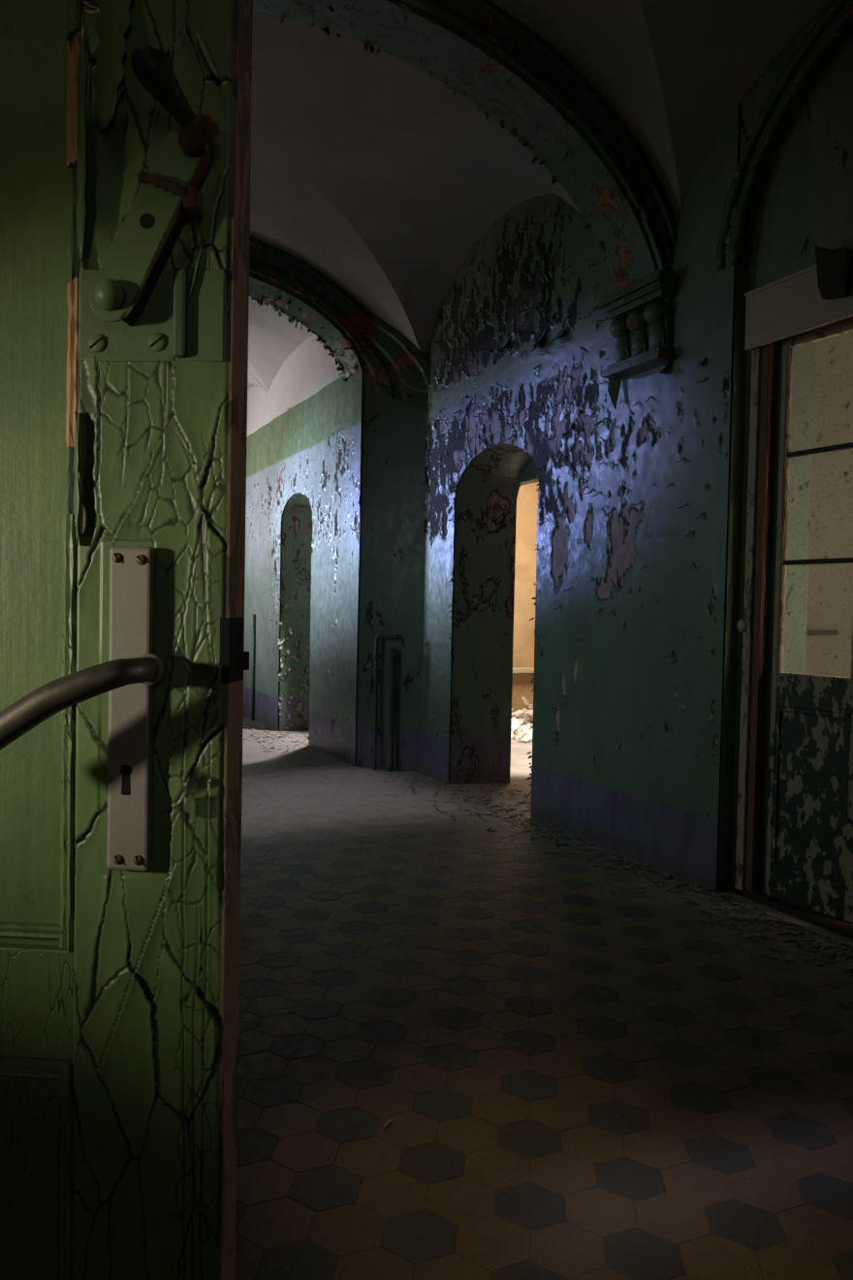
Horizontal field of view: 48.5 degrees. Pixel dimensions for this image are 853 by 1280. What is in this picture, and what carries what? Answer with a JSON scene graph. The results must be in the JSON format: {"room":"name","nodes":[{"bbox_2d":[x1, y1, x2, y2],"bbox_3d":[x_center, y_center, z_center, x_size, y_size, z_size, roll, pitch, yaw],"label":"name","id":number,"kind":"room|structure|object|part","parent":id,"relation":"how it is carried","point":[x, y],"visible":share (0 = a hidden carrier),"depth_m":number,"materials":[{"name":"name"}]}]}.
{"room":"abandoned building corridor","nodes":[
{"label":"abandoned building corridor","id":0,"kind":"room"},
{"bbox_2d":[247,295,314,393],"bbox_3d":[-3.086,-3.045,9.980,3.133,0.650,5.232,0,2,-25],"label":"ceiling","id":1,"kind":"structure","parent":0,"point":[272,338],"depth_m":9.58,"materials":[{"name":"paint"}]},
{"bbox_2d":[243,334,362,767],"bbox_3d":[-1.453,-1.300,10.566,0.627,4.550,5.500,0,2,-25],"label":"wall","id":2,"kind":"structure","parent":0,"point":[303,522],"depth_m":9.58,"materials":[{"name":"paint"}]},
{"bbox_2d":[251,613,255,720],"bbox_3d":[-2.022,0.322,11.088,0.050,1.250,0.040,0,2,-25],"label":"pipe","id":3,"kind":"object","parent":2,"relation":"attached to","point":[254,615],"visible":1,"depth_m":11.07,"materials":[{"name":"metal"}]},
{"bbox_2d":[249,11,582,353],"bbox_3d":[-1.196,-2.673,5.864,3.945,1.110,3.150,0,2,-25],"label":"ceiling","id":4,"kind":"structure","parent":0,"point":[368,171],"depth_m":6.08,"materials":[{"name":"paint"}]},
{"bbox_2d":[512,481,539,724],"bbox_3d":[1.956,-0.653,8.922,3.800,3.500,5.180,0,2,-25],"label":"wall","id":5,"kind":"structure","parent":0,"point":[528,496],"depth_m":11.20,"materials":[{"name":"paint"}]},
{"bbox_2d":[512,667,534,672],"bbox_3d":[1.139,0.358,11.166,2.600,0.060,0.100,0,2,-25],"label":"wall ledge","id":6,"kind":"object","parent":5,"relation":"attached to","point":[517,669],"visible":0.11,"depth_m":11.12,"materials":[{"name":"paint"}]},
{"bbox_2d":[235,715,852,1279],"bbox_3d":[0.679,1.208,6.601,8.041,0.122,14.870,0,2,-25],"label":"floor","id":7,"kind":"structure","parent":0,"point":[325,1192],"depth_m":2.87,"materials":[{"name":"tile"}]},
{"bbox_2d":[0,0,253,1279],"bbox_3d":[-0.539,0.208,0.765,0.772,2.188,0.128,1,2,4],"label":"door","id":8,"kind":"structure","parent":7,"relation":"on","point":[125,125],"depth_m":0.76,"materials":[{"name":"green paint"}]},
{"bbox_3d":[-0.558,0.725,0.824,0.528,0.775,0.018,1,2,4],"label":"panel","id":9,"kind":"part","parent":8,"relation":"part of","materials":[{"name":"green paint"}]},
{"bbox_3d":[-0.538,-0.260,0.792,0.528,1.014,0.018,1,2,4],"label":"panel","id":10,"kind":"part","parent":8,"relation":"part of","materials":[{"name":"green paint"}]},
{"bbox_3d":[-0.549,0.292,0.811,0.528,0.091,0.042,1,2,4],"label":"rail","id":11,"kind":"part","parent":8,"relation":"part of","materials":[{"name":"green paint"}]},
{"bbox_3d":[-0.277,-0.128,0.750,0.008,0.105,0.007,1,2,4],"label":"paint blade","id":12,"kind":"part","parent":8,"relation":"part of","materials":[{"name":"green paint"}]},
{"bbox_3d":[-0.277,0.058,0.700,0.159,0.091,0.058,1,2,-18],"label":"lever","id":13,"kind":"part","parent":8,"relation":"part of","materials":[{"name":"metal"}]},
{"bbox_3d":[-0.275,-0.096,0.751,0.011,0.024,0.003,2,2,28],"label":"paint blade","id":14,"kind":"part","parent":8,"relation":"part of","materials":[{"name":"green paint"}]},
{"bbox_3d":[-0.271,-0.390,0.743,0.009,0.180,0.002,2,2,23],"label":"paint blade","id":15,"kind":"part","parent":8,"relation":"part of","materials":[{"name":"green paint"}]},
{"bbox_3d":[-0.245,-0.469,0.736,0.036,0.141,0.009,1,2,4],"label":"paint blade","id":16,"kind":"part","parent":8,"relation":"part of","materials":[{"name":"green paint"}]},
{"bbox_3d":[-0.213,-0.318,0.723,0.090,0.148,0.003,1,2,4],"label":"arm","id":17,"kind":"part","parent":8,"relation":"part of","materials":[{"name":"green paint"}]},
{"bbox_3d":[-0.216,-0.255,0.745,0.116,0.072,0.003,1,2,4],"label":"plate","id":18,"kind":"part","parent":8,"relation":"part of","materials":[{"name":"green paint"}]},
{"bbox_3d":[-0.185,-0.275,0.740,0.021,0.066,0.007,1,2,4],"label":"paint blade","id":19,"kind":"part","parent":8,"relation":"part of","materials":[{"name":"green paint"}]},
{"bbox_3d":[-0.169,-0.451,0.731,0.016,0.032,0.008,1,2,4],"label":"paint blade","id":20,"kind":"part","parent":8,"relation":"part of","materials":[{"name":"green paint"}]},
{"bbox_3d":[-0.159,0.008,0.770,0.009,0.052,0.042,1,2,4],"label":"latch plate","id":21,"kind":"part","parent":8,"relation":"part of","materials":[{"name":"black metal"}]},
{"bbox_2d":[383,1119,393,1129],"bbox_3d":[-0.099,1.262,2.467,0.012,0.009,0.043,2,2,30],"label":"wood splinter","id":22,"kind":"object","parent":7,"relation":"on","point":[389,1122],"visible":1,"depth_m":2.46,"materials":[{"name":"wood"}]},
{"bbox_2d":[355,353,426,771],"bbox_3d":[-0.145,-0.645,8.152,0.900,3.450,0.825,0,2,-25],"label":"wall pier","id":23,"kind":"object","parent":7,"relation":"on","point":[393,440],"visible":0.45,"depth_m":7.87,"materials":[{"name":"green paint"}]},
{"bbox_2d":[249,236,430,413],"bbox_3d":[-1.826,-2.496,7.232,4.015,1.486,1.049,0,2,-25],"label":"arch","id":24,"kind":"object","parent":23,"relation":"on","point":[277,278],"visible":0.5,"depth_m":7.77,"materials":[{"name":"paint"}]},
{"bbox_2d":[372,634,398,771],"bbox_3d":[-0.346,0.517,7.862,0.215,1.138,0.087,2,2,22],"label":"pipe","id":25,"kind":"object","parent":23,"relation":"attached to","point":[391,728],"visible":1,"depth_m":7.82,"materials":[{"name":"metal"}]},
{"bbox_2d":[411,785,420,794],"bbox_3d":[-0.083,1.093,6.915,0.066,0.056,0.069,0,2,-40],"label":"flake","id":26,"kind":"object","parent":7,"relation":"on","point":[414,790],"visible":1,"depth_m":6.92,"materials":[{"name":"grey paint"}]},
{"bbox_2d":[448,813,455,820],"bbox_3d":[0.168,1.137,6.086,0.044,0.031,0.056,0,2,-29],"label":"flake","id":27,"kind":"object","parent":7,"relation":"on","point":[453,817],"visible":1,"depth_m":6.10,"materials":[{"name":"grey paint"}]},
{"bbox_2d":[511,696,533,742],"bbox_3d":[1.285,0.856,10.170,3.225,0.500,1.309,0,2,-25],"label":"rubble","id":28,"kind":"object","parent":7,"relation":"on","point":[524,733],"visible":0.14,"depth_m":10.32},
{"bbox_2d":[241,723,852,1270],"bbox_3d":[-1.118,1.108,6.487,4.009,0.014,10.227,0,2,-25],"label":"debris","id":29,"kind":"object","parent":7,"relation":"on","point":[845,955],"visible":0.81,"depth_m":4.68,"materials":[{"name":"grey paint"}]},
{"bbox_2d":[552,837,560,846],"bbox_3d":[0.750,1.167,5.460,0.040,0.036,0.056,1,1,-15],"label":"flake","id":30,"kind":"object","parent":7,"relation":"on","point":[557,844],"visible":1,"depth_m":5.46,"materials":[{"name":"paint"}]},
{"bbox_2d":[418,83,741,891],"bbox_3d":[0.918,-1.111,6.234,0.655,4.550,3.540,0,2,-25],"label":"wall","id":31,"kind":"structure","parent":0,"point":[633,513],"depth_m":5.66,"materials":[{"name":"paint"}]},
{"bbox_2d":[253,0,677,290],"bbox_3d":[-0.483,-2.353,4.308,3.924,1.502,0.454,0,2,-25],"label":"arch","id":32,"kind":"object","parent":31,"relation":"attached to","point":[473,48],"visible":0.77,"depth_m":4.67,"materials":[{"name":"paint"}]},
{"bbox_2d":[600,269,680,409],"bbox_3d":[1.135,-1.590,5.097,0.165,0.610,0.551,0,2,-25],"label":"corbel","id":33,"kind":"object","parent":31,"relation":"attached to","point":[642,310],"visible":1,"depth_m":5.02,"materials":[{"name":"paint"}]},
{"bbox_3d":[1.147,-1.474,5.090,0.142,0.040,0.490,0,2,-25],"label":"moulding","id":34,"kind":"part","parent":33,"relation":"part of","materials":[{"name":"paint"}]},
{"bbox_3d":[1.145,-1.872,5.073,0.162,0.045,0.520,0,2,-25],"label":"moulding","id":35,"kind":"part","parent":33,"relation":"part of","materials":[{"name":"paint"}]},
{"bbox_3d":[1.156,-1.507,5.093,0.122,0.025,0.460,0,2,-25],"label":"moulding","id":36,"kind":"part","parent":33,"relation":"part of","materials":[{"name":"paint"}]},
{"bbox_3d":[1.154,-1.832,5.079,0.142,0.035,0.490,0,2,-25],"label":"moulding","id":37,"kind":"part","parent":33,"relation":"part of","materials":[{"name":"paint"}]},
{"bbox_3d":[1.162,-1.797,5.084,0.122,0.035,0.460,0,2,-25],"label":"moulding","id":38,"kind":"part","parent":33,"relation":"part of","materials":[{"name":"paint"}]},
{"bbox_2d":[486,0,831,215],"bbox_3d":[0.219,-2.588,2.784,3.942,1.020,2.970,0,2,-25],"label":"ceiling","id":39,"kind":"structure","parent":0,"point":[672,74],"depth_m":4.39,"materials":[{"name":"paint"}]},
{"bbox_2d":[715,0,852,892],"bbox_3d":[2.731,-0.946,2.300,0.525,4.550,5.370,0,2,-25],"label":"wall","id":40,"kind":"structure","parent":0,"point":[792,182],"depth_m":4.36,"materials":[{"name":"green paint"}]},
{"bbox_3d":[1.957,-2.261,3.474,0.087,1.037,2.493,0,2,-25],"label":"arch moulding","id":41,"kind":"part","parent":40,"relation":"part of","materials":[{"name":"paint"}]},
{"bbox_2d":[735,316,852,939],"bbox_3d":[1.928,-0.118,3.882,0.175,2.760,1.550,0,2,-25],"label":"door","id":42,"kind":"structure","parent":40,"relation":"in","point":[794,855],"depth_m":4.33,"materials":[{"name":"white paint"}]},
{"bbox_2d":[736,619,747,632],"bbox_3d":[1.520,-0.068,4.556,0.033,0.064,0.064,0,2,-25],"label":"handle","id":43,"kind":"object","parent":42,"relation":"attached to","point":[742,624],"visible":1,"depth_m":4.54,"materials":[{"name":"metal"}]},
{"bbox_3d":[1.561,-0.087,4.542,0.060,2.640,0.048,0,2,-25],"label":"casing","id":44,"kind":"part","parent":42,"relation":"part of","materials":[{"name":"brown wood"}]},
{"bbox_3d":[1.622,-0.085,4.517,0.120,2.640,0.047,0,2,-25],"label":"frame post","id":45,"kind":"part","parent":42,"relation":"part of","materials":[{"name":"red wood"}]},
{"bbox_3d":[1.648,0.693,4.454,0.014,0.770,0.022,0,2,-30],"label":"panel moulding","id":46,"kind":"part","parent":42,"relation":"part of","materials":[{"name":"beige paint"}]},
{"bbox_3d":[1.741,1.155,4.311,0.040,0.140,0.398,0,2,-30],"label":"rail","id":47,"kind":"part","parent":42,"relation":"part of","materials":[{"name":"green paint"}]},
{"bbox_3d":[1.733,1.074,4.303,0.014,0.022,0.398,0,2,-30],"label":"panel moulding","id":48,"kind":"part","parent":42,"relation":"part of","materials":[{"name":"beige paint"}]},
{"bbox_3d":[1.750,0.700,4.296,0.016,0.770,0.398,0,2,-30],"label":"panel","id":49,"kind":"part","parent":42,"relation":"part of","materials":[{"name":"beige paint"}]},
{"bbox_3d":[1.748,0.327,4.278,0.014,0.022,0.398,0,2,-30],"label":"panel moulding","id":50,"kind":"part","parent":42,"relation":"part of","materials":[{"name":"beige paint"}]},
{"bbox_3d":[1.760,0.238,4.281,0.040,0.155,0.398,0,2,-30],"label":"rail","id":51,"kind":"part","parent":42,"relation":"part of","materials":[{"name":"beige paint"}]},
{"bbox_3d":[1.766,-0.097,4.269,0.004,0.503,0.390,0,2,-30],"label":"pane","id":52,"kind":"part","parent":42,"relation":"part of","materials":[{"name":"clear glass"}]},
{"bbox_3d":[1.776,-0.604,4.253,0.004,0.488,0.390,0,2,-30],"label":"pane","id":53,"kind":"part","parent":42,"relation":"part of","materials":[{"name":"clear glass"}]},
{"bbox_3d":[1.792,-1.368,4.228,0.040,0.030,0.398,0,2,-30],"label":"rail","id":54,"kind":"part","parent":42,"relation":"part of","materials":[{"name":"white paint"}]},
{"bbox_3d":[1.786,-1.103,4.236,0.004,0.488,0.390,0,2,-30],"label":"pane","id":55,"kind":"part","parent":42,"relation":"part of","materials":[{"name":"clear glass"}]},
{"bbox_3d":[1.834,0.708,4.127,0.014,0.770,0.022,0,2,-30],"label":"panel moulding","id":56,"kind":"part","parent":42,"relation":"part of","materials":[{"name":"beige paint"}]},
{"bbox_2d":[744,249,852,351],"bbox_3d":[1.849,-1.483,3.820,0.062,0.268,1.508,0,2,-25],"label":"lintel","id":57,"kind":"object","parent":40,"relation":"attached to","point":[792,304],"visible":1,"depth_m":4.24,"materials":[{"name":"beige paint"}]},
{"bbox_2d":[815,245,852,299],"bbox_3d":[1.711,-1.557,3.986,0.035,0.258,0.170,0,2,-25],"label":"board","id":58,"kind":"object","parent":57,"relation":"hanging from","point":[834,267],"visible":1,"depth_m":3.96,"materials":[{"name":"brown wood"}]},
{"bbox_2d":[805,673,850,677],"bbox_3d":[2.610,-0.466,4.384,1.000,3.450,3.620,0,2,-25],"label":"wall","id":59,"kind":"structure","parent":0,"point":[806,674],"depth_m":5.66,"materials":[{"name":"paint"}]}
]}

